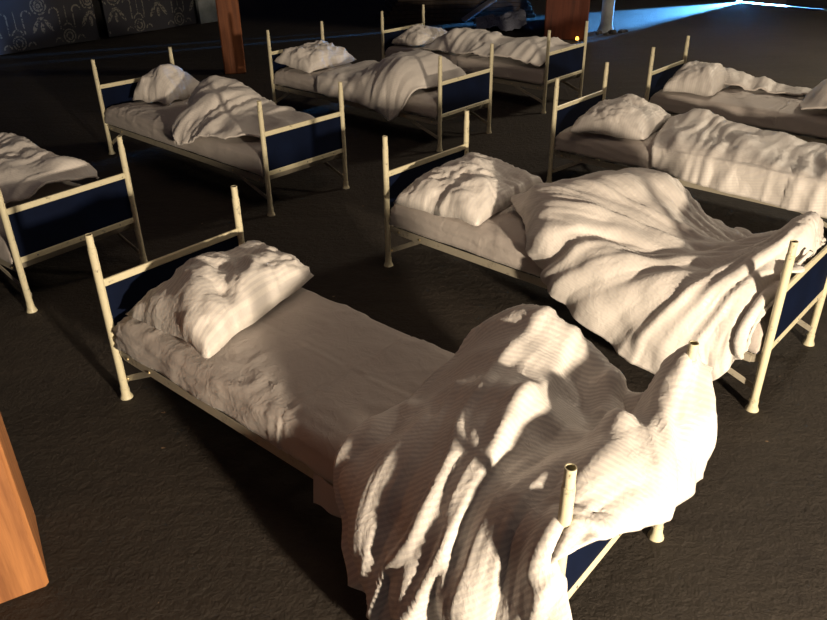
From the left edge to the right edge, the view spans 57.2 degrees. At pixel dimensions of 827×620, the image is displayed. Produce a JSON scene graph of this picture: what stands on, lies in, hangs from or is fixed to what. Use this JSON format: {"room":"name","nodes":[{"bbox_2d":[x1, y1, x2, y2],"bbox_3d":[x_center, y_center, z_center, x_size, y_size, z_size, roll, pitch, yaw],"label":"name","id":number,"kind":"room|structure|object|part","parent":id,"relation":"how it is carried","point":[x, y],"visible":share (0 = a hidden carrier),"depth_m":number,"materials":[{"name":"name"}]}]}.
{"room":"dormitory","nodes":[
{"label":"dormitory","id":0,"kind":"room"},
{"bbox_2d":[0,0,195,54],"bbox_3d":[-5.504,-4.787,9.320,0.020,3.180,6.470,20,35,32],"label":"wall","id":1,"kind":"structure","parent":0,"point":[25,25],"depth_m":10.74,"materials":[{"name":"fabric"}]},
{"bbox_2d":[92,0,197,36],"bbox_3d":[-5.964,-4.928,9.192,0.200,3.600,8.450,20,35,32],"label":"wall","id":2,"kind":"structure","parent":0,"point":[97,4],"depth_m":11.30,"materials":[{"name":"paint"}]},
{"bbox_2d":[0,0,826,619],"bbox_3d":[0.968,-2.683,8.810,26.000,0.100,28.000,-1,29,0],"label":"floor","id":3,"kind":"structure","parent":0,"point":[149,505],"depth_m":3.44,"materials":[{"name":"concrete"}]},
{"bbox_2d":[0,413,48,603],"bbox_3d":[-1.389,-0.303,1.784,0.360,2.600,0.360,-16,33,-26],"label":"wooden pillar","id":4,"kind":"structure","parent":3,"relation":"on","point":[23,570],"depth_m":2.26,"materials":[{"name":"orange wood"}]},
{"bbox_2d":[0,136,147,312],"bbox_3d":[-2.601,-0.755,4.529,2.134,0.753,0.740,20,35,32],"label":"bed","id":5,"kind":"object","parent":3,"relation":"on","point":[41,229],"visible":0.94,"depth_m":3.94,"materials":[{"name":"beige metal"}]},
{"bbox_3d":[-2.795,-0.498,4.375,1.980,0.042,0.034,20,35,32],"label":"rail","id":6,"kind":"part","parent":5,"relation":"part of","materials":[{"name":"beige metal"}]},
{"bbox_3d":[-1.978,-0.330,3.736,0.033,0.741,0.032,20,35,32],"label":"post","id":7,"kind":"part","parent":5,"relation":"part of","materials":[{"name":"beige metal"}]},
{"bbox_2d":[0,181,81,263],"bbox_3d":[-2.601,-0.719,4.549,2.030,0.170,0.722,20,35,32],"label":"mattress","id":8,"kind":"object","parent":5,"relation":"on","point":[48,189],"visible":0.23,"depth_m":4.21,"materials":[{"name":"fabric"}]},
{"bbox_2d":[0,132,98,203],"bbox_3d":[-2.469,-0.849,4.422,1.198,0.182,0.756,20,35,32],"label":"duvet","id":9,"kind":"object","parent":8,"relation":"on","point":[25,167],"visible":1,"depth_m":4.29,"materials":[{"name":"fabric"}]},
{"bbox_3d":[-1.772,-0.603,3.898,0.013,0.031,0.663,20,35,32],"label":"rail","id":10,"kind":"part","parent":5,"relation":"part of","materials":[{"name":"beige metal"}]},
{"bbox_3d":[-1.771,-0.490,3.960,0.006,0.233,0.651,20,35,32],"label":"panel","id":11,"kind":"part","parent":5,"relation":"part of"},
{"bbox_3d":[-1.813,-0.348,4.077,0.004,0.034,0.671,20,35,32],"label":"cross rail","id":12,"kind":"part","parent":5,"relation":"part of","materials":[{"name":"beige metal"}]},
{"bbox_3d":[-1.770,-0.377,4.023,0.013,0.031,0.663,20,35,32],"label":"rail","id":13,"kind":"part","parent":5,"relation":"part of","materials":[{"name":"beige metal"}]},
{"bbox_3d":[-1.564,-0.599,4.213,0.033,0.741,0.032,20,35,32],"label":"post","id":14,"kind":"part","parent":5,"relation":"part of","materials":[{"name":"beige metal"}]},
{"bbox_2d":[195,0,217,23],"bbox_3d":[-3.360,-6.110,11.888,0.060,3.000,0.540,20,35,32],"label":"board","id":15,"kind":"object","parent":3,"relation":"on","point":[206,9],"visible":0.6,"depth_m":12.43,"materials":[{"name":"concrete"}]},
{"bbox_2d":[91,47,349,215],"bbox_3d":[-1.496,-1.419,5.702,2.134,0.753,0.740,23,37,36],"label":"bed","id":16,"kind":"object","parent":3,"relation":"on","point":[288,149],"visible":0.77,"depth_m":5.16,"materials":[{"name":"beige metal"}]},
{"bbox_3d":[-2.499,-1.628,6.089,0.033,0.741,0.032,23,37,36],"label":"post","id":17,"kind":"part","parent":16,"relation":"part of","materials":[{"name":"beige metal"}]},
{"bbox_3d":[-2.272,-1.892,6.234,0.013,0.031,0.663,23,37,36],"label":"rail","id":18,"kind":"part","parent":16,"relation":"part of","materials":[{"name":"beige metal"}]},
{"bbox_3d":[-2.270,-1.780,6.297,0.006,0.233,0.651,23,37,36],"label":"panel","id":19,"kind":"part","parent":16,"relation":"part of","materials":[{"name":"blue fabric"}]},
{"bbox_3d":[-2.041,-1.880,6.534,0.033,0.741,0.032,23,37,36],"label":"post","id":20,"kind":"part","parent":16,"relation":"part of","materials":[{"name":"beige metal"}]},
{"bbox_2d":[104,98,263,175],"bbox_3d":[-1.496,-1.381,5.723,2.030,0.167,0.722,23,37,36],"label":"mattress","id":21,"kind":"object","parent":16,"relation":"on","point":[154,120],"visible":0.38,"depth_m":5.58,"materials":[{"name":"fabric"}]},
{"bbox_2d":[132,64,199,103],"bbox_3d":[-2.013,-1.866,6.167,0.363,0.265,0.463,12,31,22],"label":"pillow","id":22,"kind":"object","parent":21,"relation":"on","point":[165,83],"visible":0.94,"depth_m":6.05,"materials":[{"name":"fabric"}]},
{"bbox_2d":[171,75,314,144],"bbox_3d":[-1.315,-1.443,5.506,1.366,0.331,0.903,23,37,36],"label":"duvet","id":23,"kind":"object","parent":21,"relation":"on","point":[220,107],"visible":0.86,"depth_m":5.38,"materials":[{"name":"fabric"}]},
{"bbox_3d":[-1.711,-1.170,5.564,1.980,0.042,0.034,23,37,36],"label":"rail","id":24,"kind":"part","parent":16,"relation":"part of","materials":[{"name":"beige metal"}]},
{"bbox_3d":[-0.952,-0.968,4.866,0.033,0.741,0.032,23,37,36],"label":"post","id":25,"kind":"part","parent":16,"relation":"part of","materials":[{"name":"beige metal"}]},
{"bbox_3d":[-0.762,-0.980,5.193,0.004,0.034,0.671,23,37,36],"label":"cross rail","id":26,"kind":"part","parent":16,"relation":"part of","materials":[{"name":"beige metal"}]},
{"bbox_3d":[-0.724,-1.233,5.011,0.013,0.031,0.663,23,37,36],"label":"rail","id":27,"kind":"part","parent":16,"relation":"part of","materials":[{"name":"beige metal"}]},
{"bbox_3d":[-0.723,-1.120,5.074,0.006,0.233,0.651,23,37,36],"label":"panel","id":28,"kind":"part","parent":16,"relation":"part of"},
{"bbox_3d":[-0.721,-1.007,5.136,0.013,0.031,0.663,23,37,36],"label":"rail","id":29,"kind":"part","parent":16,"relation":"part of","materials":[{"name":"beige metal"}]},
{"bbox_3d":[-0.493,-1.220,5.310,0.033,0.741,0.032,23,37,36],"label":"post","id":30,"kind":"part","parent":16,"relation":"part of","materials":[{"name":"beige metal"}]},
{"bbox_2d":[215,0,245,74],"bbox_3d":[-2.151,-4.336,8.250,0.250,3.400,0.250,-8,30,-12],"label":"wooden pillar","id":31,"kind":"structure","parent":3,"relation":"on","point":[228,14],"depth_m":8.76,"materials":[{"name":"brown wood"}]},
{"bbox_2d":[266,21,493,151],"bbox_3d":[-0.350,-2.094,6.896,2.134,0.753,0.740,22,36,35],"label":"bed","id":32,"kind":"object","parent":3,"relation":"on","point":[471,92],"visible":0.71,"depth_m":6.36,"materials":[{"name":"beige metal"}]},
{"bbox_3d":[-1.361,-2.294,7.267,0.033,0.741,0.032,22,36,35],"label":"post","id":33,"kind":"part","parent":32,"relation":"part of","materials":[{"name":"beige metal"}]},
{"bbox_3d":[-1.136,-2.448,7.478,0.006,0.233,0.651,22,36,35],"label":"panel","id":34,"kind":"part","parent":32,"relation":"part of","materials":[{"name":"blue fabric"}]},
{"bbox_3d":[-1.137,-2.561,7.416,0.013,0.031,0.663,22,36,35],"label":"rail","id":35,"kind":"part","parent":32,"relation":"part of","materials":[{"name":"beige metal"}]},
{"bbox_3d":[-0.911,-2.550,7.718,0.033,0.741,0.032,22,36,35],"label":"post","id":36,"kind":"part","parent":32,"relation":"part of","materials":[{"name":"beige metal"}]},
{"bbox_2d":[273,63,437,118],"bbox_3d":[-0.349,-2.057,6.916,2.030,0.170,0.722,22,36,35],"label":"mattress","id":37,"kind":"object","parent":32,"relation":"on","point":[424,102],"visible":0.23,"depth_m":6.94,"materials":[{"name":"fabric"}]},
{"bbox_2d":[274,40,355,72],"bbox_3d":[-0.940,-2.462,7.275,0.445,0.212,0.695,18,34,31],"label":"pillow","id":38,"kind":"object","parent":37,"relation":"on","point":[309,57],"visible":1,"depth_m":7.12,"materials":[{"name":"fabric"}]},
{"bbox_2d":[316,50,466,120],"bbox_3d":[-0.181,-2.057,6.734,1.333,0.458,0.904,22,36,35],"label":"duvet","id":39,"kind":"object","parent":37,"relation":"on","point":[385,86],"visible":0.93,"depth_m":6.44,"materials":[{"name":"fabric"}]},
{"bbox_3d":[-0.561,-1.843,6.754,1.980,0.042,0.034,22,36,35],"label":"rail","id":40,"kind":"part","parent":32,"relation":"part of","materials":[{"name":"beige metal"}]},
{"bbox_3d":[0.211,-1.648,6.067,0.033,0.741,0.032,22,36,35],"label":"post","id":41,"kind":"part","parent":32,"relation":"part of","materials":[{"name":"beige metal"}]},
{"bbox_3d":[0.396,-1.661,6.398,0.005,0.034,0.671,22,36,35],"label":"cross rail","id":42,"kind":"part","parent":32,"relation":"part of","materials":[{"name":"beige metal"}]},
{"bbox_3d":[0.437,-1.689,6.341,0.013,0.031,0.663,22,36,35],"label":"rail","id":43,"kind":"part","parent":32,"relation":"part of","materials":[{"name":"beige metal"}]},
{"bbox_3d":[0.436,-1.802,6.279,0.006,0.233,0.651,22,36,35],"label":"panel","id":44,"kind":"part","parent":32,"relation":"part of","materials":[{"name":"blue fabric"}]},
{"bbox_3d":[0.434,-1.914,6.216,0.013,0.031,0.663,22,36,35],"label":"rail","id":45,"kind":"part","parent":32,"relation":"part of","materials":[{"name":"beige metal"}]},
{"bbox_3d":[0.661,-1.904,6.519,0.033,0.741,0.032,22,36,35],"label":"post","id":46,"kind":"part","parent":32,"relation":"part of","materials":[{"name":"beige metal"}]},
{"bbox_2d":[84,185,698,599],"bbox_3d":[-0.216,0.233,2.696,2.134,0.753,0.740,22,36,35],"label":"bed","id":47,"kind":"object","parent":3,"relation":"on","point":[118,293],"visible":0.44,"depth_m":3.00,"materials":[{"name":"beige metal"}]},
{"bbox_3d":[-1.231,0.038,3.058,0.033,0.741,0.032,22,36,35],"label":"post","id":48,"kind":"part","parent":47,"relation":"part of","materials":[{"name":"beige metal"}]},
{"bbox_3d":[-1.011,-0.230,3.209,0.013,0.031,0.663,22,36,35],"label":"rail","id":49,"kind":"part","parent":47,"relation":"part of","materials":[{"name":"beige metal"}]},
{"bbox_3d":[-1.010,-0.117,3.271,0.006,0.233,0.651,22,36,35],"label":"panel","id":50,"kind":"part","parent":47,"relation":"part of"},
{"bbox_3d":[-0.424,0.484,2.553,1.980,0.042,0.034,22,36,35],"label":"rail","id":51,"kind":"part","parent":47,"relation":"part of","materials":[{"name":"beige metal"}]},
{"bbox_3d":[-0.787,-0.221,3.514,0.033,0.741,0.032,22,36,35],"label":"post","id":52,"kind":"part","parent":47,"relation":"part of","materials":[{"name":"beige metal"}]},
{"bbox_2d":[113,287,454,517],"bbox_3d":[-0.220,0.318,2.736,2.030,0.273,0.739,22,36,35],"label":"mattress","id":53,"kind":"object","parent":47,"relation":"on","point":[312,369],"visible":0.4,"depth_m":2.71,"materials":[{"name":"fabric"}]},
{"bbox_2d":[126,240,313,359],"bbox_3d":[-0.721,-0.111,3.038,0.534,0.202,0.684,22,36,35],"label":"pillow","id":54,"kind":"object","parent":53,"relation":"on","point":[212,297],"visible":1,"depth_m":2.92,"materials":[{"name":"fabric"}]},
{"bbox_2d":[333,304,716,619],"bbox_3d":[0.312,0.462,2.248,0.927,0.683,1.112,20,35,32],"label":"duvet","id":55,"kind":"object","parent":53,"relation":"on","point":[447,497],"visible":0.99,"depth_m":2.05,"materials":[{"name":"fabric"}]},
{"bbox_3d":[0.355,0.675,1.873,0.033,0.741,0.032,22,36,35],"label":"post","id":56,"kind":"part","parent":47,"relation":"part of","materials":[{"name":"beige metal"}]},
{"bbox_3d":[0.577,0.520,2.087,0.006,0.233,0.651,22,36,35],"label":"panel","id":57,"kind":"part","parent":47,"relation":"part of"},
{"bbox_3d":[0.579,0.633,2.150,0.013,0.031,0.663,22,36,35],"label":"rail","id":58,"kind":"part","parent":47,"relation":"part of","materials":[{"name":"beige metal"}]},
{"bbox_3d":[0.800,0.417,2.329,0.033,0.741,0.032,22,36,35],"label":"post","id":59,"kind":"part","parent":47,"relation":"part of","materials":[{"name":"beige metal"}]},
{"bbox_2d":[376,12,534,23],"bbox_3d":[0.691,-4.979,12.794,2.550,0.060,0.900,-6,29,-10],"label":"board","id":60,"kind":"object","parent":3,"relation":"on","point":[378,15],"visible":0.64,"depth_m":12.33,"materials":[{"name":"brown wood"}]},
{"bbox_2d":[379,8,532,19],"bbox_3d":[0.701,-5.034,12.764,2.463,0.060,0.870,-6,29,-9],"label":"board","id":61,"kind":"object","parent":60,"relation":"on","point":[386,15],"visible":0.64,"depth_m":12.35,"materials":[{"name":"brown wood"}]},
{"bbox_2d":[382,4,531,14],"bbox_3d":[0.710,-5.088,12.734,2.377,0.060,0.840,-6,29,-9],"label":"board","id":62,"kind":"object","parent":61,"relation":"on","point":[385,7],"visible":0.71,"depth_m":12.37,"materials":[{"name":"brown wood"}]},
{"bbox_2d":[385,0,529,10],"bbox_3d":[0.719,-5.143,12.704,2.292,0.060,0.810,-5,29,-8],"label":"board","id":63,"kind":"object","parent":62,"relation":"on","point":[388,3],"visible":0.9,"depth_m":12.35,"materials":[{"name":"brown wood"}]},
{"bbox_2d":[389,0,527,5],"bbox_3d":[0.729,-5.197,12.674,2.206,0.060,0.780,-5,29,-8],"label":"board","id":64,"kind":"object","parent":63,"relation":"on","point":[394,2],"visible":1,"depth_m":12.31,"materials":[{"name":"brown wood"}]},
{"bbox_2d":[396,0,443,1],"bbox_3d":[0.738,-5.251,12.644,2.121,0.060,0.750,-5,29,-7],"label":"board","id":65,"kind":"object","parent":64,"relation":"on","point":[396,0],"visible":1,"depth_m":12.23,"materials":[{"name":"brown wood"}]},
{"bbox_2d":[461,0,496,21],"bbox_3d":[1.292,-4.963,12.081,1.040,0.636,0.200,-7,30,-11],"label":"plank","id":66,"kind":"object","parent":3,"relation":"on","point":[487,3],"visible":1,"depth_m":12.04,"materials":[{"name":"brown wood"}]},
{"bbox_2d":[381,4,588,113],"bbox_3d":[0.678,-2.670,7.913,2.134,0.753,0.740,22,36,35],"label":"bed","id":67,"kind":"object","parent":3,"relation":"on","point":[567,63],"visible":0.52,"depth_m":7.37,"materials":[{"name":"beige metal"}]},
{"bbox_3d":[-0.334,-2.869,8.281,0.033,0.741,0.032,22,36,35],"label":"post","id":68,"kind":"part","parent":67,"relation":"part of","materials":[{"name":"beige metal"}]},
{"bbox_3d":[-0.110,-3.023,8.493,0.006,0.233,0.651,22,36,35],"label":"panel","id":69,"kind":"part","parent":67,"relation":"part of","materials":[{"name":"blue fabric"}]},
{"bbox_3d":[-0.112,-3.135,8.431,0.013,0.031,0.663,22,36,35],"label":"rail","id":70,"kind":"part","parent":67,"relation":"part of","materials":[{"name":"beige metal"}]},
{"bbox_3d":[0.114,-3.125,8.734,0.033,0.741,0.032,22,36,35],"label":"post","id":71,"kind":"part","parent":67,"relation":"part of","materials":[{"name":"beige metal"}]},
{"bbox_2d":[384,45,544,84],"bbox_3d":[0.679,-2.633,7.933,2.030,0.170,0.722,22,36,35],"label":"mattress","id":72,"kind":"object","parent":67,"relation":"on","point":[503,67],"visible":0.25,"depth_m":7.47,"materials":[{"name":"fabric"}]},
{"bbox_2d":[391,24,446,45],"bbox_3d":[0.100,-3.035,8.309,0.385,0.188,0.625,22,36,35],"label":"pillow","id":73,"kind":"object","parent":72,"relation":"on","point":[418,34],"visible":0.82,"depth_m":8.18,"materials":[{"name":"white fabric"}]},
{"bbox_2d":[422,27,575,66],"bbox_3d":[0.873,-2.724,7.729,1.563,0.210,0.811,22,36,35],"label":"duvet","id":74,"kind":"object","parent":72,"relation":"on","point":[532,50],"visible":0.88,"depth_m":7.58,"materials":[{"name":"fabric"}]},
{"bbox_3d":[0.468,-2.419,7.771,1.980,0.042,0.034,22,36,35],"label":"rail","id":75,"kind":"part","parent":67,"relation":"part of","materials":[{"name":"beige metal"}]},
{"bbox_3d":[1.243,-2.225,7.086,0.033,0.741,0.032,22,36,35],"label":"post","id":76,"kind":"part","parent":67,"relation":"part of","materials":[{"name":"beige metal"}]},
{"bbox_3d":[1.427,-2.239,7.418,0.005,0.034,0.671,22,36,35],"label":"cross rail","id":77,"kind":"part","parent":67,"relation":"part of","materials":[{"name":"beige metal"}]},
{"bbox_3d":[1.468,-2.266,7.361,0.013,0.031,0.663,22,36,35],"label":"rail","id":78,"kind":"part","parent":67,"relation":"part of","materials":[{"name":"beige metal"}]},
{"bbox_3d":[1.466,-2.379,7.299,0.006,0.233,0.651,22,36,35],"label":"panel","id":79,"kind":"part","parent":67,"relation":"part of","materials":[{"name":"blue fabric"}]},
{"bbox_3d":[1.465,-2.492,7.236,0.013,0.031,0.663,22,36,35],"label":"rail","id":80,"kind":"part","parent":67,"relation":"part of","materials":[{"name":"beige metal"}]},
{"bbox_3d":[1.691,-2.482,7.540,0.033,0.741,0.032,22,36,35],"label":"post","id":81,"kind":"part","parent":67,"relation":"part of","materials":[{"name":"beige metal"}]},
{"bbox_2d":[474,9,526,30],"bbox_3d":[1.323,-4.443,11.581,0.770,0.266,0.760,-1,29,0],"label":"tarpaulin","id":82,"kind":"object","parent":3,"relation":"on","point":[509,21],"visible":1,"depth_m":11.43,"materials":[{"name":"grey fabric"}]},
{"bbox_2d":[544,0,589,39],"bbox_3d":[2.312,-5.790,10.777,0.600,3.400,2.000,5,29,10],"label":"wooden pillar","id":83,"kind":"structure","parent":3,"relation":"on","point":[566,19],"depth_m":10.61,"materials":[{"name":"red wood"}]},
{"bbox_2d":[382,110,826,412],"bbox_3d":[0.853,-0.379,3.776,2.134,0.753,0.740,23,37,36],"label":"bed","id":84,"kind":"object","parent":3,"relation":"on","point":[795,297],"visible":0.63,"depth_m":3.43,"materials":[{"name":"beige metal"}]},
{"bbox_3d":[-0.147,-0.592,4.170,0.033,0.741,0.032,23,37,36],"label":"post","id":85,"kind":"part","parent":84,"relation":"part of","materials":[{"name":"beige metal"}]},
{"bbox_3d":[0.084,-0.743,4.376,0.006,0.233,0.651,23,37,36],"label":"panel","id":86,"kind":"part","parent":84,"relation":"part of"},
{"bbox_3d":[0.082,-0.855,4.314,0.013,0.031,0.663,23,37,36],"label":"rail","id":87,"kind":"part","parent":84,"relation":"part of","materials":[{"name":"beige metal"}]},
{"bbox_3d":[0.316,-0.842,4.611,0.033,0.741,0.032,23,37,36],"label":"post","id":88,"kind":"part","parent":84,"relation":"part of","materials":[{"name":"beige metal"}]},
{"bbox_3d":[0.635,-0.131,3.640,1.980,0.042,0.034,23,37,36],"label":"rail","id":89,"kind":"part","parent":84,"relation":"part of","materials":[{"name":"beige metal"}]},
{"bbox_2d":[389,204,804,353],"bbox_3d":[0.853,-0.342,3.797,2.030,0.170,0.722,23,37,36],"label":"mattress","id":90,"kind":"object","parent":84,"relation":"on","point":[501,238],"visible":0.14,"depth_m":3.82,"materials":[{"name":"fabric"}]},
{"bbox_2d":[394,152,541,226],"bbox_3d":[0.313,-0.714,4.105,0.524,0.199,0.724,19,34,31],"label":"pillow","id":91,"kind":"object","parent":90,"relation":"on","point":[473,187],"visible":0.98,"depth_m":3.95,"materials":[{"name":"fabric"}]},
{"bbox_2d":[511,167,825,380],"bbox_3d":[1.076,-0.287,3.571,1.489,0.634,1.008,23,37,36],"label":"duvet","id":92,"kind":"object","parent":90,"relation":"on","point":[633,258],"visible":0.96,"depth_m":3.25,"materials":[{"name":"fabric"}]},
{"bbox_3d":[1.373,0.191,3.029,0.062,0.052,0.005,23,37,36],"label":"hinge plate","id":93,"kind":"part","parent":84,"relation":"part of","materials":[{"name":"beige metal"}]},
{"bbox_3d":[1.389,0.074,2.936,0.033,0.741,0.032,23,37,36],"label":"post","id":94,"kind":"part","parent":84,"relation":"part of","materials":[{"name":"beige metal"}]},
{"bbox_3d":[1.622,0.036,3.205,0.013,0.031,0.663,23,37,36],"label":"rail","id":95,"kind":"part","parent":84,"relation":"part of","materials":[{"name":"beige metal"}]},
{"bbox_3d":[1.621,-0.077,3.143,0.006,0.233,0.651,23,37,36],"label":"panel","id":96,"kind":"part","parent":84,"relation":"part of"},
{"bbox_3d":[1.619,-0.190,3.080,0.013,0.031,0.663,23,37,36],"label":"rail","id":97,"kind":"part","parent":84,"relation":"part of","materials":[{"name":"beige metal"}]},
{"bbox_3d":[1.852,-0.176,3.378,0.033,0.741,0.032,23,37,36],"label":"post","id":98,"kind":"part","parent":84,"relation":"part of","materials":[{"name":"beige metal"}]},
{"bbox_2d":[596,0,614,32],"bbox_3d":[2.864,-5.578,10.590,0.300,3.200,0.300,-1,29,0],"label":"concrete column","id":99,"kind":"structure","parent":3,"relation":"on","point":[606,23],"depth_m":11.20,"materials":[{"name":"grey concrete"}]},
{"bbox_2d":[607,29,616,33],"bbox_3d":[2.923,-4.102,11.156,0.131,0.068,0.104,15,32,25],"label":"rubble","id":100,"kind":"object","parent":3,"relation":"on","point":[614,31],"visible":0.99,"depth_m":11.12,"materials":[{"name":"grey stone"}]},
{"bbox_2d":[545,62,826,227],"bbox_3d":[1.992,-1.053,4.969,2.134,0.753,0.740,23,37,36],"label":"bed","id":101,"kind":"object","parent":3,"relation":"on","point":[565,115],"visible":0.41,"depth_m":5.37,"materials":[{"name":"beige metal"}]},
{"bbox_3d":[0.985,-1.258,5.347,0.033,0.741,0.032,23,37,36],"label":"post","id":102,"kind":"part","parent":101,"relation":"part of","materials":[{"name":"beige metal"}]},
{"bbox_3d":[1.212,-1.411,5.557,0.006,0.233,0.651,23,37,36],"label":"panel","id":103,"kind":"part","parent":101,"relation":"part of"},
{"bbox_3d":[1.210,-1.523,5.495,0.013,0.031,0.663,23,37,36],"label":"rail","id":104,"kind":"part","parent":101,"relation":"part of","materials":[{"name":"beige metal"}]},
{"bbox_3d":[1.439,-1.512,5.796,0.033,0.741,0.032,23,37,36],"label":"post","id":105,"kind":"part","parent":101,"relation":"part of","materials":[{"name":"beige metal"}]},
{"bbox_2d":[554,126,670,174],"bbox_3d":[1.993,-1.017,4.989,2.030,0.170,0.722,23,37,36],"label":"mattress","id":106,"kind":"object","parent":101,"relation":"on","point":[631,152],"visible":0.15,"depth_m":5.11,"materials":[{"name":"fabric"}]},
{"bbox_2d":[569,94,670,139],"bbox_3d":[1.468,-1.381,5.284,0.524,0.200,0.686,17,34,29],"label":"pillow","id":107,"kind":"object","parent":106,"relation":"on","point":[628,116],"visible":0.98,"depth_m":5.11,"materials":[{"name":"fabric"}]},
{"bbox_2d":[651,108,826,217],"bbox_3d":[2.191,-0.973,4.788,1.464,0.325,0.832,23,37,36],"label":"duvet","id":108,"kind":"object","parent":106,"relation":"on","point":[699,146],"visible":1,"depth_m":4.65,"materials":[{"name":"fabric"}]},
{"bbox_3d":[1.779,-0.803,4.829,1.980,0.042,0.034,23,37,36],"label":"rail","id":109,"kind":"part","parent":101,"relation":"part of","materials":[{"name":"beige metal"}]},
{"bbox_2d":[644,36,826,143],"bbox_3d":[2.957,-1.602,5.938,2.134,0.753,0.740,22,36,35],"label":"bed","id":110,"kind":"object","parent":3,"relation":"on","point":[656,79],"visible":0.16,"depth_m":6.34,"materials":[{"name":"beige metal"}]},
{"bbox_3d":[1.944,-1.799,6.303,0.033,0.741,0.032,22,36,35],"label":"post","id":111,"kind":"part","parent":110,"relation":"part of","materials":[{"name":"beige metal"}]},
{"bbox_3d":[2.167,-1.954,6.516,0.006,0.233,0.651,22,36,35],"label":"panel","id":112,"kind":"part","parent":110,"relation":"part of","materials":[{"name":"blue fabric"}]},
{"bbox_3d":[2.166,-2.066,6.454,0.013,0.031,0.663,22,36,35],"label":"rail","id":113,"kind":"part","parent":110,"relation":"part of","materials":[{"name":"beige metal"}]},
{"bbox_3d":[2.391,-2.056,6.758,0.033,0.741,0.032,22,36,35],"label":"post","id":114,"kind":"part","parent":110,"relation":"part of","materials":[{"name":"beige metal"}]},
{"bbox_2d":[649,86,826,137],"bbox_3d":[2.958,-1.565,5.958,2.030,0.170,0.722,22,36,35],"label":"mattress","id":115,"kind":"object","parent":110,"relation":"on","point":[758,108],"visible":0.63,"depth_m":5.91,"materials":[{"name":"fabric"}]},
{"bbox_2d":[662,61,728,95],"bbox_3d":[2.362,-1.938,6.258,0.405,0.211,0.565,18,34,30],"label":"pillow","id":116,"kind":"object","parent":115,"relation":"on","point":[695,77],"visible":0.99,"depth_m":6.11,"materials":[{"name":"fabric"}]},
{"bbox_2d":[696,60,811,94],"bbox_3d":[2.887,-1.879,6.233,1.231,0.205,0.466,22,36,35],"label":"duvet","id":117,"kind":"object","parent":115,"relation":"on","point":[748,82],"visible":0.64,"depth_m":6.21,"materials":[{"name":"white fabric"}]},
{"bbox_2d":[798,79,826,109],"bbox_3d":[3.336,-1.590,5.594,0.854,0.222,0.748,22,36,35],"label":"duvet","id":118,"kind":"object","parent":115,"relation":"on","point":[816,98],"visible":1,"depth_m":5.61,"materials":[{"name":"fabric"}]},
{"bbox_3d":[2.748,-1.350,5.795,1.980,0.042,0.034,22,36,35],"label":"rail","id":119,"kind":"part","parent":110,"relation":"part of","materials":[{"name":"white"}]},
{"bbox_2d":[786,0,824,8],"bbox_3d":[6.883,-6.898,12.458,0.150,3.586,0.650,-25,37,-37],"label":"wall","id":120,"kind":"structure","parent":0,"point":[819,4],"depth_m":13.22,"materials":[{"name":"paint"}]},
{"bbox_2d":[742,0,786,4],"bbox_3d":[6.348,-6.522,13.228,0.050,2.180,0.810,-25,37,-37],"label":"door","id":121,"kind":"structure","parent":120,"relation":"in","point":[777,2],"depth_m":13.66,"materials":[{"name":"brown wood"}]}
]}

